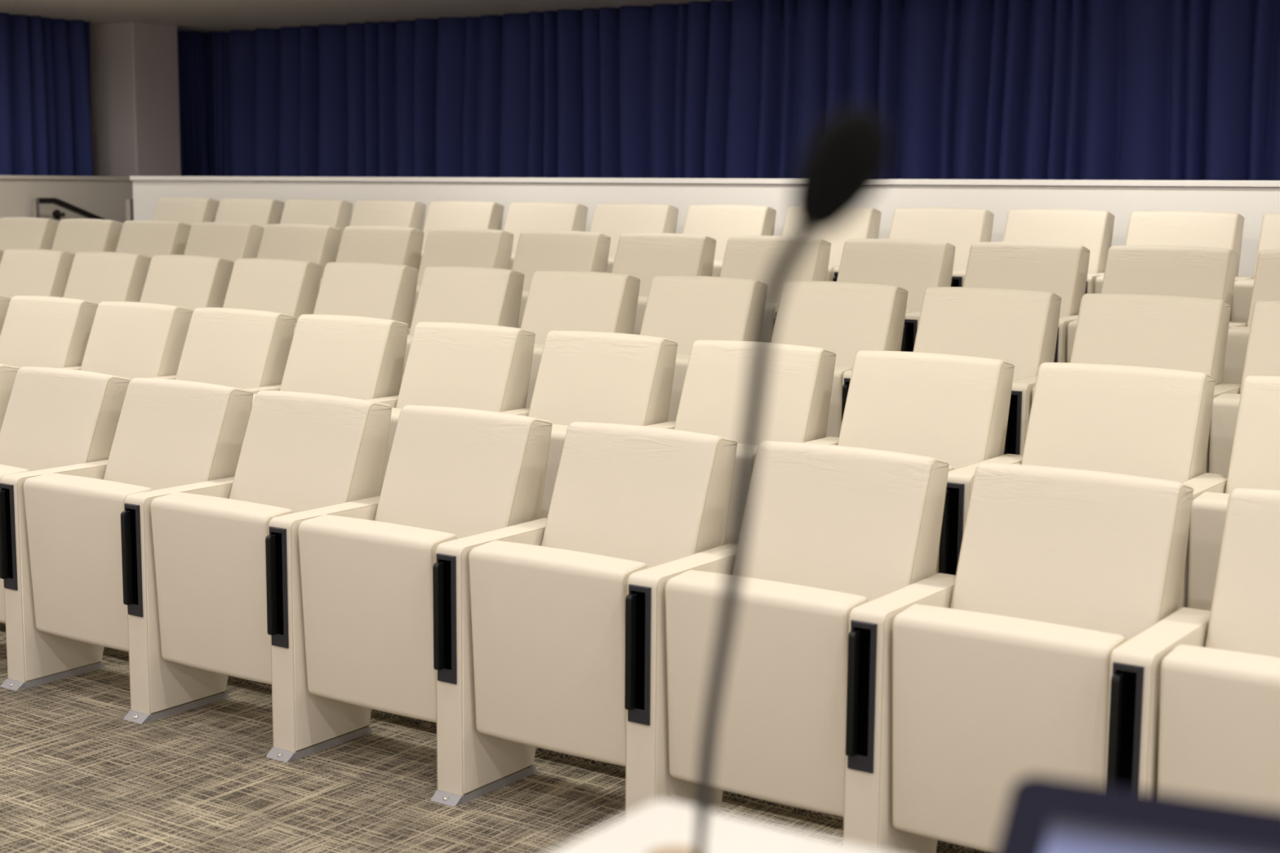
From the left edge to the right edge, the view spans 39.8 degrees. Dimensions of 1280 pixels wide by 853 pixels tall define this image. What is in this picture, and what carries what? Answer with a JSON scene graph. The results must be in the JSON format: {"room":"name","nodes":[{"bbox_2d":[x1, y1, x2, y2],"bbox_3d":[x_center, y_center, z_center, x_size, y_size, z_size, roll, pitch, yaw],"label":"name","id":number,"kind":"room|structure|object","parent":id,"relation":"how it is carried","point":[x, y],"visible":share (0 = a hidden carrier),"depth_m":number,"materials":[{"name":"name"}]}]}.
{"room":"lecture hall","nodes":[
{"label":"lecture hall","id":0,"kind":"room"},
{"bbox_2d":[0,179,175,222],"bbox_3d":[-4.743,-1.001,12.285,0.150,1.426,5.950,6,9,34],"label":"wall","id":1,"kind":"structure","parent":0,"point":[106,199],"depth_m":12.89,"materials":[{"name":"white paint"}]},
{"bbox_2d":[31,197,106,219],"bbox_3d":[-3.879,-1.262,13.275,0.122,0.905,1.618,6,9,34],"label":"handrail","id":2,"kind":"object","parent":1,"relation":"attached to","point":[56,214],"visible":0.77,"depth_m":12.74,"materials":[{"name":"black metal"}]},
{"bbox_2d":[0,175,239,181],"bbox_3d":[-4.741,-1.722,12.183,0.180,0.026,5.960,6,9,34],"label":"trim","id":3,"kind":"structure","parent":1,"relation":"on","point":[22,177],"depth_m":12.86,"materials":[{"name":"white paint"}]},
{"bbox_2d":[0,0,732,32],"bbox_3d":[-0.969,-2.001,5.197,15.750,0.100,13.250,6,9,34],"label":"ceiling","id":4,"kind":"structure","parent":0,"point":[200,15],"depth_m":12.53,"materials":[{"name":"white paint"}]},
{"bbox_2d":[0,13,93,180],"bbox_3d":[-5.418,-1.778,11.967,0.221,2.218,4.239,6,9,34],"label":"curtain","id":5,"kind":"object","parent":4,"relation":"hanging from","point":[46,126],"visible":0.46,"depth_m":13.26,"materials":[{"name":"blue fabric"}]},
{"bbox_2d":[177,0,1279,187],"bbox_3d":[2.544,-1.485,10.243,15.309,2.218,0.573,6,9,34],"label":"curtain","id":6,"kind":"object","parent":4,"relation":"hanging from","point":[1138,90],"visible":0.39,"depth_m":11.64,"materials":[{"name":"blue fabric"}]},
{"bbox_2d":[0,622,990,852],"bbox_3d":[-1.017,0.636,5.512,15.750,0.728,13.150,6,9,34],"label":"floor","id":7,"kind":"structure","parent":0,"point":[77,775],"depth_m":4.53,"materials":[{"name":"carpet"}]},
{"bbox_2d":[0,249,4,263],"bbox_3d":[-3.721,-0.479,9.298,0.570,0.930,0.568,6,9,34],"label":"seat","id":8,"kind":"object","parent":7,"relation":"on","point":[1,251],"visible":0.1,"depth_m":9.28,"materials":[{"name":"beige leather"}]},
{"bbox_2d":[0,294,12,335],"bbox_3d":[-3.125,-0.119,7.717,0.570,0.930,0.568,6,9,34],"label":"seat","id":9,"kind":"object","parent":7,"relation":"on","point":[4,300],"visible":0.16,"depth_m":7.68,"materials":[{"name":"beige leather"}]},
{"bbox_2d":[0,364,20,431],"bbox_3d":[-2.526,0.240,6.109,0.570,0.930,0.568,6,9,34],"label":"seat","id":10,"kind":"object","parent":7,"relation":"on","point":[8,373],"visible":0.22,"depth_m":6.07,"materials":[{"name":"beige leather"}]},
{"bbox_2d":[0,217,59,250],"bbox_3d":[-3.852,-0.783,10.572,0.570,0.930,0.568,6,9,34],"label":"seat","id":11,"kind":"object","parent":7,"relation":"on","point":[15,233],"visible":0.24,"depth_m":10.56,"materials":[{"name":"beige leather"}]},
{"bbox_2d":[0,248,75,297],"bbox_3d":[-3.246,-0.431,8.975,0.570,0.930,0.568,6,9,34],"label":"seat","id":12,"kind":"object","parent":7,"relation":"on","point":[23,272],"visible":0.38,"depth_m":8.97,"materials":[{"name":"beige leather"}]},
{"bbox_2d":[0,295,98,368],"bbox_3d":[-2.648,-0.072,7.393,0.570,0.930,0.568,6,9,34],"label":"seat","id":13,"kind":"object","parent":7,"relation":"on","point":[37,331],"visible":0.44,"depth_m":7.38,"materials":[{"name":"beige leather"}]},
{"bbox_2d":[0,366,131,623],"bbox_3d":[-2.054,0.287,5.788,0.570,0.930,0.568,6,9,34],"label":"seat","id":14,"kind":"object","parent":7,"relation":"on","point":[54,417],"visible":0.56,"depth_m":5.77,"materials":[{"name":"beige leather"}]},
{"bbox_2d":[51,218,123,253],"bbox_3d":[-3.378,-0.736,10.250,0.570,0.930,0.568,6,9,34],"label":"seat","id":15,"kind":"object","parent":7,"relation":"on","point":[74,236],"visible":0.12,"depth_m":10.25,"materials":[{"name":"beige leather"}]},
{"bbox_2d":[63,251,151,303],"bbox_3d":[-2.776,-0.385,8.655,0.570,0.930,0.568,6,9,34],"label":"seat","id":16,"kind":"object","parent":7,"relation":"on","point":[97,277],"visible":0.16,"depth_m":8.65,"materials":[{"name":"beige leather"}]},
{"bbox_2d":[0,377,253,690],"bbox_3d":[-1.585,0.334,5.469,0.570,0.930,0.568,6,9,34],"label":"seat","id":17,"kind":"object","parent":7,"relation":"on","point":[61,565],"visible":0.76,"depth_m":5.39,"materials":[{"name":"beige leather"}]},
{"bbox_2d":[62,301,193,379],"bbox_3d":[-2.175,-0.025,7.072,0.570,0.930,0.568,6,9,34],"label":"seat","id":18,"kind":"object","parent":7,"relation":"on","point":[129,340],"visible":0.22,"depth_m":7.06,"materials":[{"name":"beige leather"}]},
{"bbox_2d":[125,199,133,220],"bbox_3d":[-3.087,-1.197,12.844,0.122,0.905,1.618,6,9,34],"label":"handrail","id":19,"kind":"object","parent":7,"relation":"on","point":[129,202],"visible":0.16,"depth_m":12.11,"materials":[{"name":"silver metal"}]},
{"bbox_2d":[89,20,181,181],"bbox_3d":[-4.018,-2.035,13.994,0.640,2.242,0.445,6,9,34],"label":"column","id":20,"kind":"structure","parent":7,"relation":"on","point":[135,106],"depth_m":13.72,"materials":[{"name":"white paint"}]},
{"bbox_2d":[115,220,191,257],"bbox_3d":[-2.905,-0.689,9.929,0.570,0.930,0.568,6,9,34],"label":"seat","id":21,"kind":"object","parent":7,"relation":"on","point":[150,238],"visible":0.14,"depth_m":9.93,"materials":[{"name":"beige leather"}]},
{"bbox_2d":[152,196,219,225],"bbox_3d":[-3.042,-0.981,11.159,0.570,0.930,0.568,6,9,34],"label":"seat","id":22,"kind":"object","parent":7,"relation":"on","point":[187,210],"visible":0.12,"depth_m":11.16,"materials":[{"name":"beige fabric"}]},
{"bbox_2d":[139,254,234,310],"bbox_3d":[-2.303,-0.338,8.334,0.570,0.930,0.568,6,9,34],"label":"seat","id":23,"kind":"object","parent":7,"relation":"on","point":[193,282],"visible":0.21,"depth_m":8.33,"materials":[{"name":"beige leather"}]},
{"bbox_2d":[151,307,295,389],"bbox_3d":[-1.704,0.022,6.751,0.570,0.930,0.568,6,9,34],"label":"seat","id":24,"kind":"object","parent":7,"relation":"on","point":[243,348],"visible":0.2,"depth_m":6.74,"materials":[{"name":"beige leather"}]},
{"bbox_2d":[183,222,263,265],"bbox_3d":[-2.434,-0.642,9.608,0.570,0.930,0.568,6,9,34],"label":"seat","id":25,"kind":"object","parent":7,"relation":"on","point":[231,241],"visible":0.15,"depth_m":9.61,"materials":[{"name":"beige leather"}]},
{"bbox_2d":[214,197,284,230],"bbox_3d":[-2.568,-0.934,10.837,0.570,0.930,0.568,6,9,34],"label":"seat","id":26,"kind":"object","parent":7,"relation":"on","point":[262,212],"visible":0.19,"depth_m":10.84,"materials":[{"name":"beige fabric"}]},
{"bbox_2d":[120,390,391,724],"bbox_3d":[-1.111,0.381,5.147,0.570,0.930,0.568,6,9,34],"label":"seat","id":27,"kind":"object","parent":7,"relation":"on","point":[193,557],"visible":0.84,"depth_m":5.07,"materials":[{"name":"beige leather"}]},
{"bbox_2d":[222,257,322,323],"bbox_3d":[-1.829,-0.290,8.011,0.570,0.930,0.568,6,9,34],"label":"seat","id":28,"kind":"object","parent":7,"relation":"on","point":[286,286],"visible":0.16,"depth_m":8.01,"materials":[{"name":"beige leather"}]},
{"bbox_2d":[257,223,341,278],"bbox_3d":[-1.960,-0.595,9.286,0.570,0.930,0.568,6,9,34],"label":"seat","id":29,"kind":"object","parent":7,"relation":"on","point":[315,243],"visible":0.15,"depth_m":9.28,"materials":[{"name":"beige leather"}]},
{"bbox_2d":[280,198,352,246],"bbox_3d":[-2.096,-0.887,10.516,0.570,0.930,0.568,6,9,34],"label":"seat","id":30,"kind":"object","parent":7,"relation":"on","point":[335,213],"visible":0.17,"depth_m":10.51,"materials":[{"name":"beige fabric"}]},
{"bbox_2d":[244,314,408,408],"bbox_3d":[-1.230,0.069,6.429,0.570,0.930,0.568,6,9,34],"label":"seat","id":31,"kind":"object","parent":7,"relation":"on","point":[353,357],"visible":0.25,"depth_m":6.42,"materials":[{"name":"beige leather"}]},
{"bbox_2d":[293,262,418,332],"bbox_3d":[-1.351,-0.243,7.686,0.570,0.930,0.568,6,9,34],"label":"seat","id":32,"kind":"object","parent":7,"relation":"on","point":[362,289],"visible":0.16,"depth_m":7.68,"materials":[{"name":"beige leather"}]},
{"bbox_2d":[319,226,424,288],"bbox_3d":[-1.483,-0.547,8.962,0.570,0.930,0.568,6,9,34],"label":"seat","id":33,"kind":"object","parent":7,"relation":"on","point":[402,246],"visible":0.18,"depth_m":8.96,"materials":[{"name":"beige leather"}]},
{"bbox_2d":[337,199,426,250],"bbox_3d":[-1.622,-0.840,10.194,0.570,0.930,0.568,6,9,34],"label":"seat","id":34,"kind":"object","parent":7,"relation":"on","point":[380,212],"visible":0.2,"depth_m":10.20,"materials":[{"name":"beige leather"}]},
{"bbox_2d":[265,404,552,762],"bbox_3d":[-0.627,0.429,4.818,0.570,0.930,0.568,6,9,34],"label":"seat","id":35,"kind":"object","parent":7,"relation":"on","point":[349,584],"visible":0.88,"depth_m":4.74,"materials":[{"name":"beige leather"}]},
{"bbox_2d":[367,321,535,495],"bbox_3d":[-0.749,0.117,6.102,0.570,0.930,0.568,6,9,34],"label":"seat","id":36,"kind":"object","parent":7,"relation":"on","point":[460,365],"visible":0.19,"depth_m":6.10,"materials":[{"name":"beige leather"}]},
{"bbox_2d":[418,200,504,270],"bbox_3d":[-1.147,-0.792,9.871,0.570,0.930,0.568,6,9,34],"label":"seat","id":37,"kind":"object","parent":7,"relation":"on","point":[441,214],"visible":0.16,"depth_m":9.88,"materials":[{"name":"beige leather"}]},
{"bbox_2d":[400,266,524,387],"bbox_3d":[-0.869,-0.195,7.359,0.570,0.930,0.568,6,9,34],"label":"seat","id":38,"kind":"object","parent":7,"relation":"on","point":[446,294],"visible":0.2,"depth_m":7.36,"materials":[{"name":"beige leather"}]},
{"bbox_2d":[411,227,513,322],"bbox_3d":[-1.005,-0.500,8.637,0.570,0.930,0.568,6,9,34],"label":"seat","id":39,"kind":"object","parent":7,"relation":"on","point":[444,246],"visible":0.14,"depth_m":8.64,"materials":[{"name":"beige leather"}]},
{"bbox_2d":[503,201,587,269],"bbox_3d":[-0.669,-0.745,9.546,0.570,0.930,0.568,6,9,34],"label":"seat","id":40,"kind":"object","parent":7,"relation":"on","point":[522,216],"visible":0.17,"depth_m":9.57,"materials":[{"name":"beige leather"}]},
{"bbox_2d":[511,230,610,328],"bbox_3d":[-0.525,-0.452,8.311,0.570,0.930,0.568,6,9,34],"label":"seat","id":41,"kind":"object","parent":7,"relation":"on","point":[536,250],"visible":0.2,"depth_m":8.32,"materials":[{"name":"beige leather"}]},
{"bbox_2d":[520,270,639,408],"bbox_3d":[-0.386,-0.147,7.031,0.570,0.930,0.568,6,9,34],"label":"seat","id":42,"kind":"object","parent":7,"relation":"on","point":[557,300],"visible":0.16,"depth_m":7.03,"materials":[{"name":"beige leather"}]},
{"bbox_2d":[430,422,737,807],"bbox_3d":[-0.141,0.477,4.487,0.570,0.930,0.568,6,9,34],"label":"seat","id":43,"kind":"object","parent":7,"relation":"on","point":[529,617],"visible":0.85,"depth_m":4.40,"materials":[{"name":"beige leather"}]},
{"bbox_2d":[501,330,677,519],"bbox_3d":[-0.265,0.166,5.773,0.570,0.930,0.568,6,9,34],"label":"seat","id":44,"kind":"object","parent":7,"relation":"on","point":[583,375],"visible":0.23,"depth_m":5.77,"materials":[{"name":"beige leather"}]},
{"bbox_2d":[589,203,678,272],"bbox_3d":[-0.186,-0.697,9.218,0.570,0.930,0.568,6,9,34],"label":"seat","id":45,"kind":"object","parent":7,"relation":"on","point":[611,220],"visible":0.16,"depth_m":9.24,"materials":[{"name":"beige leather"}]},
{"bbox_2d":[611,232,716,334],"bbox_3d":[-0.043,-0.404,7.983,0.570,0.930,0.568,6,9,34],"label":"seat","id":46,"kind":"object","parent":7,"relation":"on","point":[645,256],"visible":0.17,"depth_m":7.99,"materials":[{"name":"beige leather"}]},
{"bbox_2d":[640,275,765,422],"bbox_3d":[0.098,-0.098,6.702,0.570,0.930,0.568,6,9,34],"label":"seat","id":47,"kind":"object","parent":7,"relation":"on","point":[684,310],"visible":0.1,"depth_m":6.71,"materials":[{"name":"beige leather"}]},
{"bbox_2d":[550,800,886,852],"bbox_3d":[0.255,0.881,0.896,0.964,1.100,0.532,6,9,34],"label":"lectern","id":48,"kind":"object","parent":7,"relation":"on","point":[658,826],"visible":0.96,"depth_m":1.21,"materials":[{"name":"white paint"}]},
{"bbox_2d":[693,106,892,852],"bbox_3d":[0.053,0.082,0.914,0.042,0.476,0.343,-1,8,-11],"label":"gooseneck microphone","id":49,"kind":"object","parent":48,"relation":"on","point":[846,158],"visible":1,"depth_m":0.77,"materials":[{"name":"black plastic"}]},
{"bbox_2d":[995,775,1279,852],"bbox_3d":[0.321,0.272,0.812,0.340,0.132,0.184,4,8,24],"label":"laptop","id":50,"kind":"object","parent":48,"relation":"on","point":[1043,815],"visible":1,"depth_m":0.91,"materials":[{"name":"black plastic"}]},
{"bbox_2d":[682,204,776,276],"bbox_3d":[0.298,-0.648,8.889,0.570,0.930,0.568,6,9,34],"label":"seat","id":51,"kind":"object","parent":7,"relation":"on","point":[720,222],"visible":0.14,"depth_m":8.89,"materials":[{"name":"beige leather"}]},
{"bbox_2d":[646,339,835,544],"bbox_3d":[0.217,0.213,5.446,0.570,0.930,0.568,6,9,34],"label":"seat","id":52,"kind":"object","parent":7,"relation":"on","point":[713,400],"visible":0.2,"depth_m":5.44,"materials":[{"name":"beige leather"}]},
{"bbox_2d":[720,235,831,283],"bbox_3d":[0.440,-0.356,7.655,0.570,0.930,0.568,6,9,34],"label":"seat","id":53,"kind":"object","parent":7,"relation":"on","point":[747,257],"visible":0.14,"depth_m":7.70,"materials":[{"name":"beige leather"}]},
{"bbox_2d":[624,440,949,817],"bbox_3d":[0.340,0.525,4.160,0.570,0.930,0.568,6,9,34],"label":"seat","id":54,"kind":"object","parent":7,"relation":"on","point":[833,530],"visible":0.76,"depth_m":4.07,"materials":[{"name":"beige leather"}]},
{"bbox_2d":[782,206,881,281],"bbox_3d":[0.781,-0.600,8.560,0.570,0.930,0.568,6,9,34],"label":"seat","id":55,"kind":"object","parent":7,"relation":"on","point":[865,223],"visible":0.15,"depth_m":8.52,"materials":[{"name":"beige leather"}]},
{"bbox_2d":[772,280,907,437],"bbox_3d":[0.580,-0.050,6.374,0.570,0.930,0.568,6,9,34],"label":"seat","id":56,"kind":"object","parent":7,"relation":"on","point":[844,318],"visible":0.16,"depth_m":6.37,"materials":[{"name":"beige leather"}]},
{"bbox_2d":[836,238,955,312],"bbox_3d":[0.921,-0.308,7.328,0.570,0.930,0.568,6,9,34],"label":"seat","id":57,"kind":"object","parent":7,"relation":"on","point":[913,265],"visible":0.17,"depth_m":7.33,"materials":[{"name":"beige leather"}]},
{"bbox_2d":[805,350,1014,573],"bbox_3d":[0.697,0.261,5.119,0.570,0.930,0.568,6,9,34],"label":"seat","id":58,"kind":"object","parent":7,"relation":"on","point":[953,409],"visible":0.23,"depth_m":5.12,"materials":[{"name":"beige leather"}]},
{"bbox_2d":[832,207,994,281],"bbox_3d":[1.262,-0.552,8.234,0.570,0.930,0.568,6,9,34],"label":"seat","id":59,"kind":"object","parent":7,"relation":"on","point":[959,227],"visible":0.19,"depth_m":8.23,"materials":[{"name":"beige leather"}]},
{"bbox_2d":[841,286,1061,422],"bbox_3d":[1.056,-0.003,6.050,0.570,0.930,0.568,6,9,34],"label":"seat","id":60,"kind":"object","parent":7,"relation":"on","point":[1019,327],"visible":0.28,"depth_m":6.05,"materials":[{"name":"beige leather"}]},
{"bbox_2d":[901,241,1089,351],"bbox_3d":[1.397,-0.260,7.004,0.570,0.930,0.568,6,9,34],"label":"seat","id":61,"kind":"object","parent":7,"relation":"on","point":[1061,269],"visible":0.19,"depth_m":7.00,"materials":[{"name":"beige leather"}]},
{"bbox_2d":[843,462,1193,852],"bbox_3d":[0.815,0.573,3.837,0.570,0.930,0.568,6,9,34],"label":"seat","id":62,"kind":"object","parent":7,"relation":"on","point":[989,676],"visible":0.86,"depth_m":3.75,"materials":[{"name":"beige leather"}]},
{"bbox_2d":[951,208,1114,287],"bbox_3d":[1.737,-0.505,7.910,0.570,0.930,0.568,6,9,34],"label":"seat","id":63,"kind":"object","parent":7,"relation":"on","point":[1092,229],"visible":0.17,"depth_m":7.91,"materials":[{"name":"beige leather"}]},
{"bbox_2d":[937,362,1215,575],"bbox_3d":[1.175,0.309,4.795,0.570,0.930,0.568,6,9,34],"label":"seat","id":64,"kind":"object","parent":7,"relation":"on","point":[1140,421],"visible":0.3,"depth_m":4.79,"materials":[{"name":"beige leather"}]},
{"bbox_2d":[1004,293,1231,455],"bbox_3d":[1.529,0.044,5.729,0.570,0.930,0.568,6,9,34],"label":"seat","id":65,"kind":"object","parent":7,"relation":"on","point":[1175,332],"visible":0.18,"depth_m":5.73,"materials":[{"name":"beige leather"}]},
{"bbox_2d":[1053,245,1237,362],"bbox_3d":[1.872,-0.213,6.681,0.570,0.930,0.568,6,9,34],"label":"seat","id":66,"kind":"object","parent":7,"relation":"on","point":[1170,270],"visible":0.18,"depth_m":6.69,"materials":[{"name":"beige leather"}]},
{"bbox_2d":[1084,210,1244,293],"bbox_3d":[2.209,-0.458,7.590,0.570,0.930,0.568,6,9,34],"label":"seat","id":67,"kind":"object","parent":7,"relation":"on","point":[1217,229],"visible":0.14,"depth_m":7.61,"materials":[{"name":"beige leather"}]},
{"bbox_2d":[1103,488,1279,809],"bbox_3d":[1.287,0.620,3.517,0.570,0.930,0.568,6,9,34],"label":"seat","id":68,"kind":"object","parent":7,"relation":"on","point":[1193,710],"visible":0.89,"depth_m":3.42,"materials":[{"name":"beige leather"}]},
{"bbox_2d":[1179,375,1279,610],"bbox_3d":[1.643,0.355,4.476,0.570,0.930,0.568,6,9,34],"label":"seat","id":69,"kind":"object","parent":7,"relation":"on","point":[1255,460],"visible":0.3,"depth_m":4.57,"materials":[{"name":"beige leather"}]},
{"bbox_2d":[1204,300,1279,475],"bbox_3d":[1.996,0.091,5.412,0.570,0.930,0.568,6,9,34],"label":"seat","id":70,"kind":"object","parent":7,"relation":"on","point":[1262,357],"visible":0.22,"depth_m":5.52,"materials":[{"name":"beige leather"}]},
{"bbox_2d":[1222,248,1279,384],"bbox_3d":[2.343,-0.166,6.361,0.570,0.930,0.568,6,9,34],"label":"seat","id":71,"kind":"object","parent":7,"relation":"on","point":[1266,286],"visible":0.25,"depth_m":6.48,"materials":[{"name":"beige leather"}]},
{"bbox_2d":[1230,213,1279,321],"bbox_3d":[2.680,-0.411,7.269,0.570,0.930,0.568,6,9,34],"label":"seat","id":72,"kind":"object","parent":7,"relation":"on","point":[1269,237],"visible":0.27,"depth_m":7.31,"materials":[{"name":"beige leather"}]},
{"bbox_2d":[132,180,1279,276],"bbox_3d":[2.232,-0.602,8.281,13.700,1.030,0.120,6,9,34],"label":"wall","id":73,"kind":"structure","parent":0,"point":[1251,203],"depth_m":9.20,"materials":[{"name":"white paint"}]},
{"bbox_2d":[129,176,1279,186],"bbox_3d":[2.233,-1.131,8.213,13.708,0.028,0.158,6,9,34],"label":"trim","id":74,"kind":"structure","parent":73,"relation":"on","point":[509,180],"depth_m":9.37,"materials":[{"name":"white paint"}]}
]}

